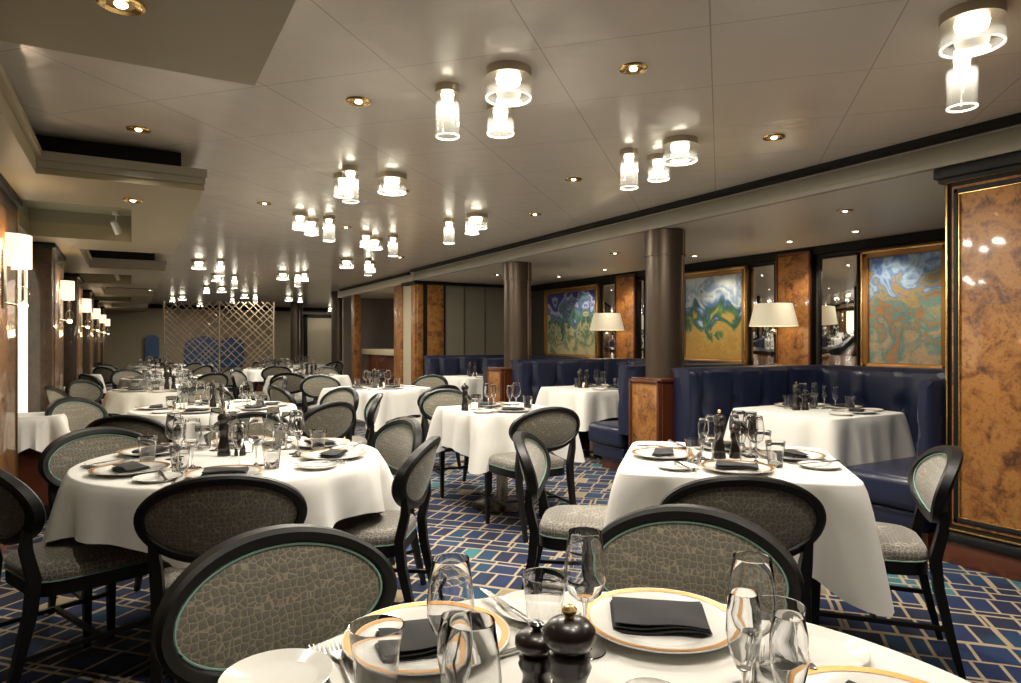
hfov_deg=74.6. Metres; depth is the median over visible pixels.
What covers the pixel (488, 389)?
bowl
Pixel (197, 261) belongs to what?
ceiling light
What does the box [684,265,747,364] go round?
framed painting
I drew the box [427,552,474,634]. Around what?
wine glass
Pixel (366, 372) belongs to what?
wine glass
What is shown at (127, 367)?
tablecloth
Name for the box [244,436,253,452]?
candle holder
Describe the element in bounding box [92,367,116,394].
dining chair
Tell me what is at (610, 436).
banquette
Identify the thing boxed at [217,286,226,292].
ceiling light
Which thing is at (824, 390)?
glass
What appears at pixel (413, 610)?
charger plate
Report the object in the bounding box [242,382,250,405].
wine glass
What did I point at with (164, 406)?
charger plate
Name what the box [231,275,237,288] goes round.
ceiling light
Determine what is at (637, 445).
table knife
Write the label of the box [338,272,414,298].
ceiling
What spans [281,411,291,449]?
glass
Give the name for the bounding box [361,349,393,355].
countertop
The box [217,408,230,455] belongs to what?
pepper mill
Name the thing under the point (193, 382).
tumbler
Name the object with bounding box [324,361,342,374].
dining chair
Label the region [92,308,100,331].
wall sconce
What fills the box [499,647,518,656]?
table knife
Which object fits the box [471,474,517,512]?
square table
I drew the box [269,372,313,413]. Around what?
dining chair
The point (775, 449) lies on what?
tumbler
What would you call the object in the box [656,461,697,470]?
bread plate
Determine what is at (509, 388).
bowl
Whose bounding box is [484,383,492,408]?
wine glass
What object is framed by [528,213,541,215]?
recessed light
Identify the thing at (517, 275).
column
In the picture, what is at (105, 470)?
charger plate
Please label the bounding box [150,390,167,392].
bread plate
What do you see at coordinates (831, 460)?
table knife
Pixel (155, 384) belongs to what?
tumbler
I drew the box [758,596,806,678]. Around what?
tumbler
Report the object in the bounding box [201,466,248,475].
napkin
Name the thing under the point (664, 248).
column
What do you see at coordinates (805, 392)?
salt mill
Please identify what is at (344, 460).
table knife
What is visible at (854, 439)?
tablecloth
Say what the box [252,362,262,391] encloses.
dining chair
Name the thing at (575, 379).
tumbler
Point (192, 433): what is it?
bowl
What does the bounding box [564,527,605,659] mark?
wine glass
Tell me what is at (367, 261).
ceiling light
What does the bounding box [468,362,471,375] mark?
pepper mill
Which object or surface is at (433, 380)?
dining chair
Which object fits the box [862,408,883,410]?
bread plate
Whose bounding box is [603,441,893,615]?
tablecloth
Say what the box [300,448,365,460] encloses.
charger plate
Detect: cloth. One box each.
[18,412,70,452]
[90,374,106,392]
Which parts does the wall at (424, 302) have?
burl panel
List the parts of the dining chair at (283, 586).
backrest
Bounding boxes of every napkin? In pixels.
[111,461,149,472]
[126,388,142,390]
[131,444,168,452]
[149,404,162,407]
[183,408,209,411]
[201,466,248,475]
[243,405,265,408]
[264,402,279,404]
[303,439,336,445]
[317,448,348,458]
[399,618,437,661]
[480,402,494,404]
[501,407,525,410]
[610,596,712,634]
[652,447,673,455]
[704,441,739,447]
[715,460,758,469]
[784,449,809,458]
[829,404,845,406]
[847,408,864,411]
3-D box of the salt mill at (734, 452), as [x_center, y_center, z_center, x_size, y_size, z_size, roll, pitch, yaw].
[1.000,0.436,2.987,0.052,0.166,0.052,0,0,-29]
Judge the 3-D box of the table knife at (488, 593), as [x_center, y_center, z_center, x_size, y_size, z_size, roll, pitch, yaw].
[-0.005,0.502,1.273,0.015,0.006,0.225,0,0,-31]
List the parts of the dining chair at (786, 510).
frame, backrest, leg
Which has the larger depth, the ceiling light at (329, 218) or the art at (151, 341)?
the art at (151, 341)
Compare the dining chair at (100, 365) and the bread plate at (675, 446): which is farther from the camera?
the dining chair at (100, 365)
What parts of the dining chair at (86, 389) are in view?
frame, backrest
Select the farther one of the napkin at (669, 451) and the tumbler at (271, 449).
the napkin at (669, 451)
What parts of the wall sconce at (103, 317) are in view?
lamp shade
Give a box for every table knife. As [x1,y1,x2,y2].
[80,457,130,466]
[158,470,167,480]
[293,460,348,463]
[479,587,526,621]
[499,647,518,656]
[637,445,673,445]
[673,460,692,469]
[800,460,839,463]
[809,660,816,669]
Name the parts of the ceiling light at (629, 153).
bulb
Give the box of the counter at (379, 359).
[361,349,393,383]
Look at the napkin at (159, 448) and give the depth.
3.10 m
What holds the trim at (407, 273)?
attached to the wall at (377, 315)
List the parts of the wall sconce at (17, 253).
arm, lamp shade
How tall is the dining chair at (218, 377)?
0.853 m
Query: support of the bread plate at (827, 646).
on the tablecloth at (620, 664)
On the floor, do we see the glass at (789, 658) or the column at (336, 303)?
the column at (336, 303)
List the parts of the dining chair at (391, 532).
seat, seat frame, leg, frame, backrest, leg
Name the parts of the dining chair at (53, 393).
backrest, frame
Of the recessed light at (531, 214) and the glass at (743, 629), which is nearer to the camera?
the glass at (743, 629)
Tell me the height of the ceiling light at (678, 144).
0.127 m
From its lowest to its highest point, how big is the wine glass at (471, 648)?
0.200 m
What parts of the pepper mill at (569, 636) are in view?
brass knob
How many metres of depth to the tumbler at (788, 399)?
5.14 m
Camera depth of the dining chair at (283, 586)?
1.44 m
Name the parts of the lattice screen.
lattice panel, lattice panel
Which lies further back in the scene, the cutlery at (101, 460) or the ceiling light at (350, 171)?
the ceiling light at (350, 171)
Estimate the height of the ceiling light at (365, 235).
0.152 m
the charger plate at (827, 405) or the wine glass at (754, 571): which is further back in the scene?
the charger plate at (827, 405)
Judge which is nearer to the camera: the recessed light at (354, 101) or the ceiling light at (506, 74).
the ceiling light at (506, 74)
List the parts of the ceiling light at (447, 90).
bulb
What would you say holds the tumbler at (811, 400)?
on the tablecloth at (854, 439)
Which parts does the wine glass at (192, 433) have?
stem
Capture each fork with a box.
[308,642,330,682]
[327,640,352,682]
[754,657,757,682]
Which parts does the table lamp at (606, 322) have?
lamp shade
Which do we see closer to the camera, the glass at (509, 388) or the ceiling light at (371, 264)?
the glass at (509, 388)
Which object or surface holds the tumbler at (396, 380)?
on the tablecloth at (395, 403)
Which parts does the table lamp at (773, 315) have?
lamp shade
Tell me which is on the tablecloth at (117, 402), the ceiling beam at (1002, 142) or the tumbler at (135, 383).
the tumbler at (135, 383)
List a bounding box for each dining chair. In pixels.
[0,468,164,682]
[38,427,166,647]
[44,386,71,402]
[44,397,107,431]
[65,380,119,415]
[78,374,103,404]
[86,415,171,444]
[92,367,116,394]
[95,364,118,386]
[110,369,141,388]
[133,474,306,682]
[151,524,396,682]
[160,362,173,368]
[176,386,234,402]
[184,363,203,369]
[192,365,212,374]
[196,372,228,386]
[210,364,236,389]
[211,411,293,439]
[222,368,241,398]
[230,369,269,400]
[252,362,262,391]
[261,366,291,388]
[264,362,283,367]
[267,376,287,394]
[268,385,296,406]
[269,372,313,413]
[300,375,340,412]
[302,401,354,441]
[313,366,339,401]
[319,387,358,435]
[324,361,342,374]
[333,436,440,605]
[343,393,382,445]
[371,418,426,584]
[394,374,447,419]
[414,385,460,468]
[419,388,491,497]
[485,407,579,542]
[513,431,607,589]
[601,504,804,603]
[659,475,825,622]
[810,445,965,679]
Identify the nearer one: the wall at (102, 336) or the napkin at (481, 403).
the napkin at (481, 403)
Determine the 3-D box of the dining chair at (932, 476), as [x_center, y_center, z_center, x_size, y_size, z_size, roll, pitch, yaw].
[1.523,0.846,2.779,0.583,0.853,0.524,0,0,22]
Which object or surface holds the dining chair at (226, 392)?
on the floor
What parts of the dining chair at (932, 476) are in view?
leg, seat, seat frame, leg, backrest, frame, leg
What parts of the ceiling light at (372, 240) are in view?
bulb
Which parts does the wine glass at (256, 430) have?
stem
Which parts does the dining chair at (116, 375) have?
backrest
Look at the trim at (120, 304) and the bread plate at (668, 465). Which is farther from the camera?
the trim at (120, 304)
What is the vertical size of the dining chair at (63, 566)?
0.853 m
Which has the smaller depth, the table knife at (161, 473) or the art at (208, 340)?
the table knife at (161, 473)
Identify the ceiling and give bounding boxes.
[0,0,295,311]
[0,0,1020,307]
[74,273,130,276]
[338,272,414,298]
[415,124,1020,285]
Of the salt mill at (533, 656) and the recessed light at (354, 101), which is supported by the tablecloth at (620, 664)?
the salt mill at (533, 656)
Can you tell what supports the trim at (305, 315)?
attached to the wall at (125, 341)
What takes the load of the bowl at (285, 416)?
on the glass at (285, 416)
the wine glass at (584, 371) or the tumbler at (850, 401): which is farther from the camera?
the wine glass at (584, 371)
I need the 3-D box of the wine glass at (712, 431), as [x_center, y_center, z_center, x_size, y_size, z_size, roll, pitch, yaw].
[0.869,0.418,2.887,0.070,0.200,0.070,0,0,17]
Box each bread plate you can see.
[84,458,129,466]
[132,472,181,482]
[149,410,174,413]
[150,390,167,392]
[218,648,333,682]
[225,409,241,412]
[232,399,251,401]
[287,436,306,441]
[296,461,337,469]
[331,445,366,449]
[472,410,493,412]
[496,590,582,623]
[502,402,520,404]
[644,443,678,447]
[655,442,685,448]
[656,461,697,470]
[798,461,841,469]
[807,625,870,665]
[828,412,853,415]
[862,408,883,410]
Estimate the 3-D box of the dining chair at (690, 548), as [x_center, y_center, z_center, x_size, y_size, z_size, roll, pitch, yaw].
[0.366,0.846,1.463,0.524,0.853,0.583,0,0,21]
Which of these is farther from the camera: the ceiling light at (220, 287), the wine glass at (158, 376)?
the ceiling light at (220, 287)
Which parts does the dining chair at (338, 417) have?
leg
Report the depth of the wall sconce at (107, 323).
18.23 m
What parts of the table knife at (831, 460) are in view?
handle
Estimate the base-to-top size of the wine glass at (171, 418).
0.200 m
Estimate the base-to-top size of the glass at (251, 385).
0.180 m
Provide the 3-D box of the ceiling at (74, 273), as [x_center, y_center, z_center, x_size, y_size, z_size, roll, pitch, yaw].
[-6.101,-1.120,9.991,0.820,0.120,1.840,0,0,-29]
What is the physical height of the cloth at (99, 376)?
0.284 m
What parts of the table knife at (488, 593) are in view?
blade, handle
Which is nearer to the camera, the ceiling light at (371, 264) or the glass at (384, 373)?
the glass at (384, 373)
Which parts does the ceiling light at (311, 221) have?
bulb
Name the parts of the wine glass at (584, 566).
stem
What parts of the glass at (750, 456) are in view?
stem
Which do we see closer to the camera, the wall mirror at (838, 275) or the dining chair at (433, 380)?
the wall mirror at (838, 275)
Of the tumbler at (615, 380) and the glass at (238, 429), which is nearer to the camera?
the glass at (238, 429)
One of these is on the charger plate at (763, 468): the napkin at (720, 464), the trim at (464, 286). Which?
the napkin at (720, 464)
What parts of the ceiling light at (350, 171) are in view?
bulb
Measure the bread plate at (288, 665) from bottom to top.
0.014 m
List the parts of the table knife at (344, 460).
blade, handle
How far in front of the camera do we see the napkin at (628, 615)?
1.21 m
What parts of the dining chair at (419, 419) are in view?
seat, leg, frame, leg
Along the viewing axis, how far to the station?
4.75 m
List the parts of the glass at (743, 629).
stem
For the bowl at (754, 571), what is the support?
on the wine glass at (754, 571)
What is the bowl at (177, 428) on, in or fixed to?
on the glass at (177, 428)
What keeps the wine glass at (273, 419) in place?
on the tablecloth at (89, 508)
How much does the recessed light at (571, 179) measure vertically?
0.012 m
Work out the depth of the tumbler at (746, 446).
3.12 m
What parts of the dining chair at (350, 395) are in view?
backrest, frame, leg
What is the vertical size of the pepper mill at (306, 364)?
0.215 m
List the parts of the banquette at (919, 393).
backrest, seat, seat, seat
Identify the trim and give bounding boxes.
[35,135,180,165]
[35,150,206,184]
[89,250,154,260]
[89,258,166,267]
[105,288,153,293]
[112,303,147,305]
[148,304,330,311]
[304,314,330,362]
[339,272,409,290]
[410,112,1020,271]
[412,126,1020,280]
[448,282,503,287]
[464,286,464,354]
[531,228,944,290]
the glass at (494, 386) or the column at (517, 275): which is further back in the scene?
the column at (517, 275)
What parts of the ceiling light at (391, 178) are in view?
bulb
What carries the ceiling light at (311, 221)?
attached to the ceiling at (839, 79)
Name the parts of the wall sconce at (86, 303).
lamp shade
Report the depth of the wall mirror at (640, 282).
9.46 m
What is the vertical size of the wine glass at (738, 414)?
0.200 m
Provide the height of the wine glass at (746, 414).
0.200 m
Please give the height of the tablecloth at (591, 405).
0.398 m
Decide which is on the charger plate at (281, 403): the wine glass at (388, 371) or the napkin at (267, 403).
the napkin at (267, 403)
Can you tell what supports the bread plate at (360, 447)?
on the tablecloth at (89, 508)
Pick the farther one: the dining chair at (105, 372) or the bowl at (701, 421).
the dining chair at (105, 372)
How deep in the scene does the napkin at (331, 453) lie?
2.94 m
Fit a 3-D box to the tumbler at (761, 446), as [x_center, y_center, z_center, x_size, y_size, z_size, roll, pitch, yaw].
[1.165,0.466,3.098,0.081,0.106,0.081,0,0,14]
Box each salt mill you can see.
[171,374,175,388]
[234,419,245,455]
[379,373,382,386]
[515,619,550,682]
[584,373,587,387]
[729,420,739,458]
[802,388,808,409]
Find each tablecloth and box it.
[42,438,400,568]
[101,386,228,415]
[117,376,197,388]
[126,365,185,368]
[127,401,296,440]
[139,369,188,374]
[243,368,308,385]
[263,375,351,400]
[288,365,323,372]
[308,592,970,682]
[316,386,429,431]
[426,403,584,473]
[443,375,482,399]
[535,386,618,431]
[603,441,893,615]
[724,405,915,466]
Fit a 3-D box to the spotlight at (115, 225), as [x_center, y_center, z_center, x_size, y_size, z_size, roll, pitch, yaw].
[-3.552,-1.066,6.036,0.064,0.207,0.116,0,0,8]
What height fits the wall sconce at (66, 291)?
0.430 m
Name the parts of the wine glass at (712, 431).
stem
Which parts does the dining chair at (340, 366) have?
backrest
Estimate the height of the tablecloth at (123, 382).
0.410 m
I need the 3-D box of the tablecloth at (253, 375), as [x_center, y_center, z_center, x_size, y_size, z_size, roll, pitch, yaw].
[-4.463,0.725,12.742,1.328,0.410,1.271,0,0,9]
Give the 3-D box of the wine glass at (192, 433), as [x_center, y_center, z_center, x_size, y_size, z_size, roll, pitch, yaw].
[-1.306,0.418,2.751,0.070,0.200,0.070,0,0,-15]
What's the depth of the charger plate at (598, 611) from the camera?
1.19 m
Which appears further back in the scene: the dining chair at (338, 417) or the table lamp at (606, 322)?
the table lamp at (606, 322)
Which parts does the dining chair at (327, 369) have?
backrest, frame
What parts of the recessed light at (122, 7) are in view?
bulb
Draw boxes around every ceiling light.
[191,259,205,269]
[211,273,223,281]
[216,259,224,275]
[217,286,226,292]
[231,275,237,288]
[276,271,288,279]
[292,212,307,230]
[300,272,308,280]
[304,218,318,235]
[323,215,334,241]
[333,173,352,198]
[339,258,353,268]
[342,165,358,203]
[360,232,371,247]
[364,259,371,275]
[365,237,382,249]
[367,262,375,272]
[378,171,405,195]
[388,234,397,256]
[435,81,459,140]
[443,218,454,243]
[465,217,478,234]
[466,212,486,229]
[485,60,531,106]
[487,99,513,138]
[620,147,637,190]
[647,153,669,181]
[662,135,697,165]
[939,0,1006,58]
[946,44,978,112]
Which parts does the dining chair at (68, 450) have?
leg, leg, backrest, frame, leg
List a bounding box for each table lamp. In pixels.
[590,313,623,357]
[749,303,798,364]
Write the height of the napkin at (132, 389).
0.029 m
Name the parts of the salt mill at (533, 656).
dark knob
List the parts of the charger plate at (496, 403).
dish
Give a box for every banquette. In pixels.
[423,355,589,401]
[509,358,746,470]
[671,365,944,553]
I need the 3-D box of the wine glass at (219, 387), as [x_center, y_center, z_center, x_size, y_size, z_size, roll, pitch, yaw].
[-2.211,0.418,5.090,0.070,0.200,0.069,0,0,-44]
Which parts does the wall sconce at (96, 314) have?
lamp shade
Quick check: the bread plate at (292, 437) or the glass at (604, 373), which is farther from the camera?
the glass at (604, 373)
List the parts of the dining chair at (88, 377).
backrest, frame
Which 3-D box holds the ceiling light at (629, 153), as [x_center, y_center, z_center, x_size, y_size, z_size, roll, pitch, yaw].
[0.730,-1.062,4.128,0.112,0.237,0.112,0,0,-29]
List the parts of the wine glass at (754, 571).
stem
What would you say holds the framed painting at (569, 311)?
attached to the wall at (537, 296)
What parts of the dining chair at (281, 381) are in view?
backrest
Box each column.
[290,302,302,363]
[331,291,341,361]
[503,261,531,366]
[644,228,685,377]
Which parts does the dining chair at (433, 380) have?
backrest, frame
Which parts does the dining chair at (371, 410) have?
seat, leg, leg, frame, backrest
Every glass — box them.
[142,371,149,388]
[149,374,153,390]
[150,363,154,370]
[155,364,159,371]
[155,372,161,381]
[165,413,181,459]
[170,423,183,467]
[176,385,182,408]
[178,373,182,382]
[179,383,188,409]
[180,363,183,371]
[182,371,188,382]
[183,418,201,468]
[189,372,192,387]
[196,380,204,405]
[206,386,212,407]
[209,408,222,450]
[214,383,223,407]
[228,411,236,449]
[233,423,244,463]
[239,385,245,405]
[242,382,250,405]
[247,417,264,465]
[249,384,252,404]
[266,407,280,440]
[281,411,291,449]
[289,410,304,454]
[291,416,303,456]
[300,363,304,370]
[363,370,368,380]
[374,370,379,387]
[383,372,386,385]
[386,370,390,385]
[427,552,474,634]
[437,610,463,674]
[440,611,501,682]
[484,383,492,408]
[491,385,496,407]
[507,386,512,406]
[512,382,520,406]
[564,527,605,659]
[583,370,588,387]
[593,369,598,386]
[600,371,602,386]
[603,372,606,381]
[698,418,709,459]
[704,415,720,460]
[725,588,761,682]
[727,551,777,682]
[728,415,734,454]
[732,410,745,454]
[735,421,746,459]
[742,411,757,456]
[744,417,757,457]
[747,415,764,462]
[769,609,809,682]
[799,383,806,409]
[809,382,818,408]
[820,385,827,408]
[831,386,838,410]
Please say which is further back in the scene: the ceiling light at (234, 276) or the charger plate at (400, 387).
the ceiling light at (234, 276)
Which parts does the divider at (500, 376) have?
edge frame, burl panel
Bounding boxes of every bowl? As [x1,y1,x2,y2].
[165,413,181,439]
[172,423,183,444]
[183,418,201,447]
[209,408,222,432]
[228,411,236,432]
[233,423,244,449]
[247,417,264,445]
[281,411,289,433]
[289,410,304,435]
[293,416,303,439]
[484,383,492,397]
[492,385,496,397]
[507,386,512,398]
[512,382,520,397]
[564,527,605,602]
[698,418,705,441]
[704,415,720,442]
[727,551,777,637]
[729,415,734,432]
[732,410,743,420]
[735,421,746,445]
[743,411,756,436]
[747,415,764,443]
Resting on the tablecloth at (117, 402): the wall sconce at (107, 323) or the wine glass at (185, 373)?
the wine glass at (185, 373)
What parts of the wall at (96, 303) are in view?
burl panel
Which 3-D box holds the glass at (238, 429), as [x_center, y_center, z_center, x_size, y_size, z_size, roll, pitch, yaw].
[-1.117,0.429,2.752,0.060,0.180,0.060,0,0,-20]
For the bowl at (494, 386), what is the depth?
5.21 m
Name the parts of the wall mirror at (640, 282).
glass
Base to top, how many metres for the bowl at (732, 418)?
0.108 m
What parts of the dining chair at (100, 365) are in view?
frame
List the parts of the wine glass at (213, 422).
stem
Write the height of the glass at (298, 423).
0.180 m
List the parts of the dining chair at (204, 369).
backrest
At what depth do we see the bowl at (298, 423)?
3.01 m
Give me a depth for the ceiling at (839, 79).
3.45 m
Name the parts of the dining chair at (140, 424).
backrest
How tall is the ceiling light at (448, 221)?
0.237 m
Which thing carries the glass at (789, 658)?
on the tablecloth at (620, 664)
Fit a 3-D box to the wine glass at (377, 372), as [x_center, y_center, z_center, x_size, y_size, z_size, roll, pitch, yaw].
[-1.473,0.418,7.398,0.070,0.200,0.069,0,0,-36]
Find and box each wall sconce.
[2,232,31,309]
[58,280,74,322]
[80,298,90,328]
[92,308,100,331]
[99,315,105,332]
[104,319,109,334]
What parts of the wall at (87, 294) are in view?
cornice, burl panel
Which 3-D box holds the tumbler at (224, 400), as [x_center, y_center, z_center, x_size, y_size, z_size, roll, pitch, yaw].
[-2.139,0.466,5.016,0.081,0.106,0.081,0,0,4]
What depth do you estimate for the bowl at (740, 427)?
2.83 m
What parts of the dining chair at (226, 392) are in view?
backrest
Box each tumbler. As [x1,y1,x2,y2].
[131,380,138,387]
[137,435,157,460]
[152,381,159,390]
[165,396,176,409]
[169,444,190,473]
[187,391,195,404]
[191,380,198,386]
[197,425,211,448]
[219,396,230,409]
[255,393,264,404]
[261,441,281,468]
[274,424,287,445]
[309,428,326,449]
[348,614,403,682]
[354,378,360,385]
[371,379,377,387]
[394,378,400,385]
[471,394,480,407]
[522,567,565,625]
[523,395,532,407]
[574,378,577,386]
[595,377,600,385]
[613,378,617,385]
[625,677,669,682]
[684,438,703,464]
[742,437,754,452]
[757,430,771,453]
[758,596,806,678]
[765,440,785,467]
[783,395,792,408]
[808,393,818,406]
[845,396,855,407]
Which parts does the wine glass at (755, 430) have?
stem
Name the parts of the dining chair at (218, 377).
backrest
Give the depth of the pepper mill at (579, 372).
7.50 m
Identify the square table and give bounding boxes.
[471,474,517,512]
[583,440,601,458]
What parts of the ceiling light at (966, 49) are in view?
bulb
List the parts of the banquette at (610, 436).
seat, seat, seat, seat, backrest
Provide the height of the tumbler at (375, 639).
0.106 m
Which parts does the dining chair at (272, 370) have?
backrest, frame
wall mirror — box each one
[600,282,614,357]
[637,279,644,358]
[748,263,774,364]
[818,253,859,365]
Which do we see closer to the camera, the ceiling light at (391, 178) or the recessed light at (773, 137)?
the recessed light at (773, 137)
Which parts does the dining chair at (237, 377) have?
leg, frame, backrest, seat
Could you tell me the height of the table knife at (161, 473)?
0.006 m
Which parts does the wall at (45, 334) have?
cornice, burl panel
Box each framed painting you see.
[544,284,599,358]
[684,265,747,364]
[860,241,944,368]
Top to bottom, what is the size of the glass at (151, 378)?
0.180 m
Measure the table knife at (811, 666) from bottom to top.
0.006 m
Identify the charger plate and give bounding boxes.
[88,461,170,475]
[117,445,170,455]
[119,389,149,391]
[120,386,149,388]
[135,405,176,409]
[174,408,210,413]
[184,464,263,477]
[212,436,271,445]
[235,405,274,409]
[253,402,289,405]
[291,438,349,447]
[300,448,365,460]
[341,601,509,675]
[379,386,404,388]
[469,402,503,406]
[494,407,531,412]
[581,588,727,653]
[631,447,686,459]
[700,460,774,474]
[704,440,744,450]
[757,448,826,460]
[774,403,811,407]
[806,665,930,682]
[823,404,862,408]
[835,408,878,413]
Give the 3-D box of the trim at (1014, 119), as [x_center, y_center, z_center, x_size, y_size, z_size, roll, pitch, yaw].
[1.583,-1.162,5.376,0.090,0.034,13.000,0,0,-29]
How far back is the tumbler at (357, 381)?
7.49 m
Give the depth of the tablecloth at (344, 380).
10.10 m
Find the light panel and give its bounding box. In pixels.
[18,270,27,412]
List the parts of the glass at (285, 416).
stem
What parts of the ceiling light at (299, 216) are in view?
bulb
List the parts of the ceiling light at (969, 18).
bulb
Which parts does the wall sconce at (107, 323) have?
lamp shade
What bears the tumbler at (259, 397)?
on the tablecloth at (204, 417)
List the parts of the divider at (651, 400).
burl panel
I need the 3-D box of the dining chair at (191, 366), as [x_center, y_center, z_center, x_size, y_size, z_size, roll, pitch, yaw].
[-6.323,0.846,13.100,0.524,0.853,0.583,0,0,15]
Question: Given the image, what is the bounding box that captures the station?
[18,448,58,519]
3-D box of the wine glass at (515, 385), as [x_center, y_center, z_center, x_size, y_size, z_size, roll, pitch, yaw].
[0.043,0.418,5.190,0.070,0.200,0.070,0,0,-15]
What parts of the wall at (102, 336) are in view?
burl panel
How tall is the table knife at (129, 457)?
0.006 m
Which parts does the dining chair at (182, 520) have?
leg, seat, frame, backrest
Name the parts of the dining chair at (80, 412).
frame, backrest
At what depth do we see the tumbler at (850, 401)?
5.04 m
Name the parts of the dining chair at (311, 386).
leg, backrest, frame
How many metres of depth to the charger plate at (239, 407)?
5.06 m
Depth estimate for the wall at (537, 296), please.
11.77 m
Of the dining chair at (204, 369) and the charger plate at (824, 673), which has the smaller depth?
the charger plate at (824, 673)
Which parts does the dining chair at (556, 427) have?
leg, leg, seat, seat frame, frame, backrest, leg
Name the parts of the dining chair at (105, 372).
backrest, frame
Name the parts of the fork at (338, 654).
handle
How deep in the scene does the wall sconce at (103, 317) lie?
15.35 m
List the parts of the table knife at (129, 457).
handle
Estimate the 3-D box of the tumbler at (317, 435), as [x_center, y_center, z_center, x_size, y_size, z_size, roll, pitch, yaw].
[-0.907,0.466,3.159,0.081,0.106,0.081,0,0,3]
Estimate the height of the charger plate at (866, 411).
0.019 m
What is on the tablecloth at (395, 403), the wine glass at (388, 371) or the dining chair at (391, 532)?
the wine glass at (388, 371)
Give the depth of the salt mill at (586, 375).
7.51 m
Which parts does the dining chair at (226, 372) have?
backrest, frame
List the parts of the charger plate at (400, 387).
dish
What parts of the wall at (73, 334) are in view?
cornice, burl panel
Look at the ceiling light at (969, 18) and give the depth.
2.36 m
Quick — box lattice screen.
[163,301,274,393]
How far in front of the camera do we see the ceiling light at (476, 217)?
6.18 m
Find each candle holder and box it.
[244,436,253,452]
[470,400,478,409]
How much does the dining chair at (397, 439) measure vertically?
0.853 m
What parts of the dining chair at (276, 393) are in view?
backrest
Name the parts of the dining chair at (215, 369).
frame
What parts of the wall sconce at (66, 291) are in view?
lamp shade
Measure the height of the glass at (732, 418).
0.180 m
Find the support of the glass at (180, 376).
on the tablecloth at (117, 402)
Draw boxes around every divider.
[486,366,511,402]
[629,376,673,447]
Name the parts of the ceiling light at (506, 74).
bulb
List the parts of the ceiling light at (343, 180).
bulb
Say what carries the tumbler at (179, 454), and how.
on the tablecloth at (89, 508)
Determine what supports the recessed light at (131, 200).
in the ceiling at (226, 40)
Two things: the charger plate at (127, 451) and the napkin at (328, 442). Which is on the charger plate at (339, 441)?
the napkin at (328, 442)
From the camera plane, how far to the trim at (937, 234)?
7.22 m
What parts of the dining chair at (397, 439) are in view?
leg, backrest, frame, leg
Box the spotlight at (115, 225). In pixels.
[110,211,122,234]
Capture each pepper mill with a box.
[164,369,169,388]
[209,380,216,406]
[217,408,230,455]
[305,361,308,373]
[461,382,468,410]
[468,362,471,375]
[543,604,595,682]
[577,369,581,387]
[713,410,725,458]
[792,382,799,409]
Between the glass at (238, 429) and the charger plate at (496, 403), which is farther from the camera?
the charger plate at (496, 403)
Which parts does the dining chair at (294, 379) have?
frame, backrest, seat, seat frame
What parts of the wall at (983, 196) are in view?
cornice, moulding, burl panel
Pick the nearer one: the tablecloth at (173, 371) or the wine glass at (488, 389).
the wine glass at (488, 389)
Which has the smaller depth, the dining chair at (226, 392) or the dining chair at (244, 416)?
the dining chair at (244, 416)
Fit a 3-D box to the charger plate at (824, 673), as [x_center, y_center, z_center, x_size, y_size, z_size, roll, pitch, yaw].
[0.505,0.509,0.893,0.286,0.019,0.286,0,0,32]
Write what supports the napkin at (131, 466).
on the charger plate at (105, 470)
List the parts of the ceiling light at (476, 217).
bulb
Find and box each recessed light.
[95,0,146,15]
[122,198,143,202]
[126,126,150,133]
[257,202,271,204]
[340,226,351,228]
[346,97,370,106]
[394,189,409,193]
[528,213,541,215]
[565,177,581,181]
[619,62,647,74]
[763,134,784,140]
[836,209,853,212]
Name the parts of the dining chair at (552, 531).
leg, frame, backrest, leg, seat frame, seat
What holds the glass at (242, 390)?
on the tablecloth at (204, 417)
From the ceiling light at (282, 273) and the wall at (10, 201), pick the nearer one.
the wall at (10, 201)
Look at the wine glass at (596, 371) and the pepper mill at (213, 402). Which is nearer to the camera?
the pepper mill at (213, 402)
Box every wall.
[0,173,22,572]
[28,242,65,411]
[64,273,83,386]
[83,290,94,373]
[93,300,100,367]
[100,306,105,363]
[105,304,330,371]
[342,297,393,383]
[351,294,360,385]
[394,285,402,383]
[401,280,448,417]
[446,282,531,354]
[532,239,944,364]
[615,273,638,357]
[775,248,815,364]
[933,151,1020,581]
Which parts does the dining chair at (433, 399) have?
leg, leg, frame, backrest, leg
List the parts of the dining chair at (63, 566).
leg, backrest, frame, leg, seat, seat frame, leg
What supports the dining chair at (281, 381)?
on the floor
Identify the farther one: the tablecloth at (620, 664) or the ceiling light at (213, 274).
the ceiling light at (213, 274)
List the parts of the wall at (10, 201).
burl panel, panel, cornice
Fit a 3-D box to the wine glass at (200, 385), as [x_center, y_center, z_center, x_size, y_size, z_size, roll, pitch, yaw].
[-2.521,0.418,5.448,0.069,0.200,0.070,0,0,11]
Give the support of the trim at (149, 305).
attached to the wall at (125, 341)
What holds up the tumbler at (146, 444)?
on the tablecloth at (89, 508)
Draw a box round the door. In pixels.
[307,318,330,364]
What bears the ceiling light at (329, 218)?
attached to the ceiling at (839, 79)
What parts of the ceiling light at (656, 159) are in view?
bulb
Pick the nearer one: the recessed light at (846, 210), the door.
the recessed light at (846, 210)
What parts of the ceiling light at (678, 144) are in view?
bulb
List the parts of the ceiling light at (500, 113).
bulb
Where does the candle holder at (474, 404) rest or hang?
on the tablecloth at (477, 436)
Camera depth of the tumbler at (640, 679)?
0.83 m
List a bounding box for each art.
[145,335,158,359]
[184,336,220,372]
[220,337,243,366]
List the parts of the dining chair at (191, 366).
backrest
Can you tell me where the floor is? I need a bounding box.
[0,394,1020,682]

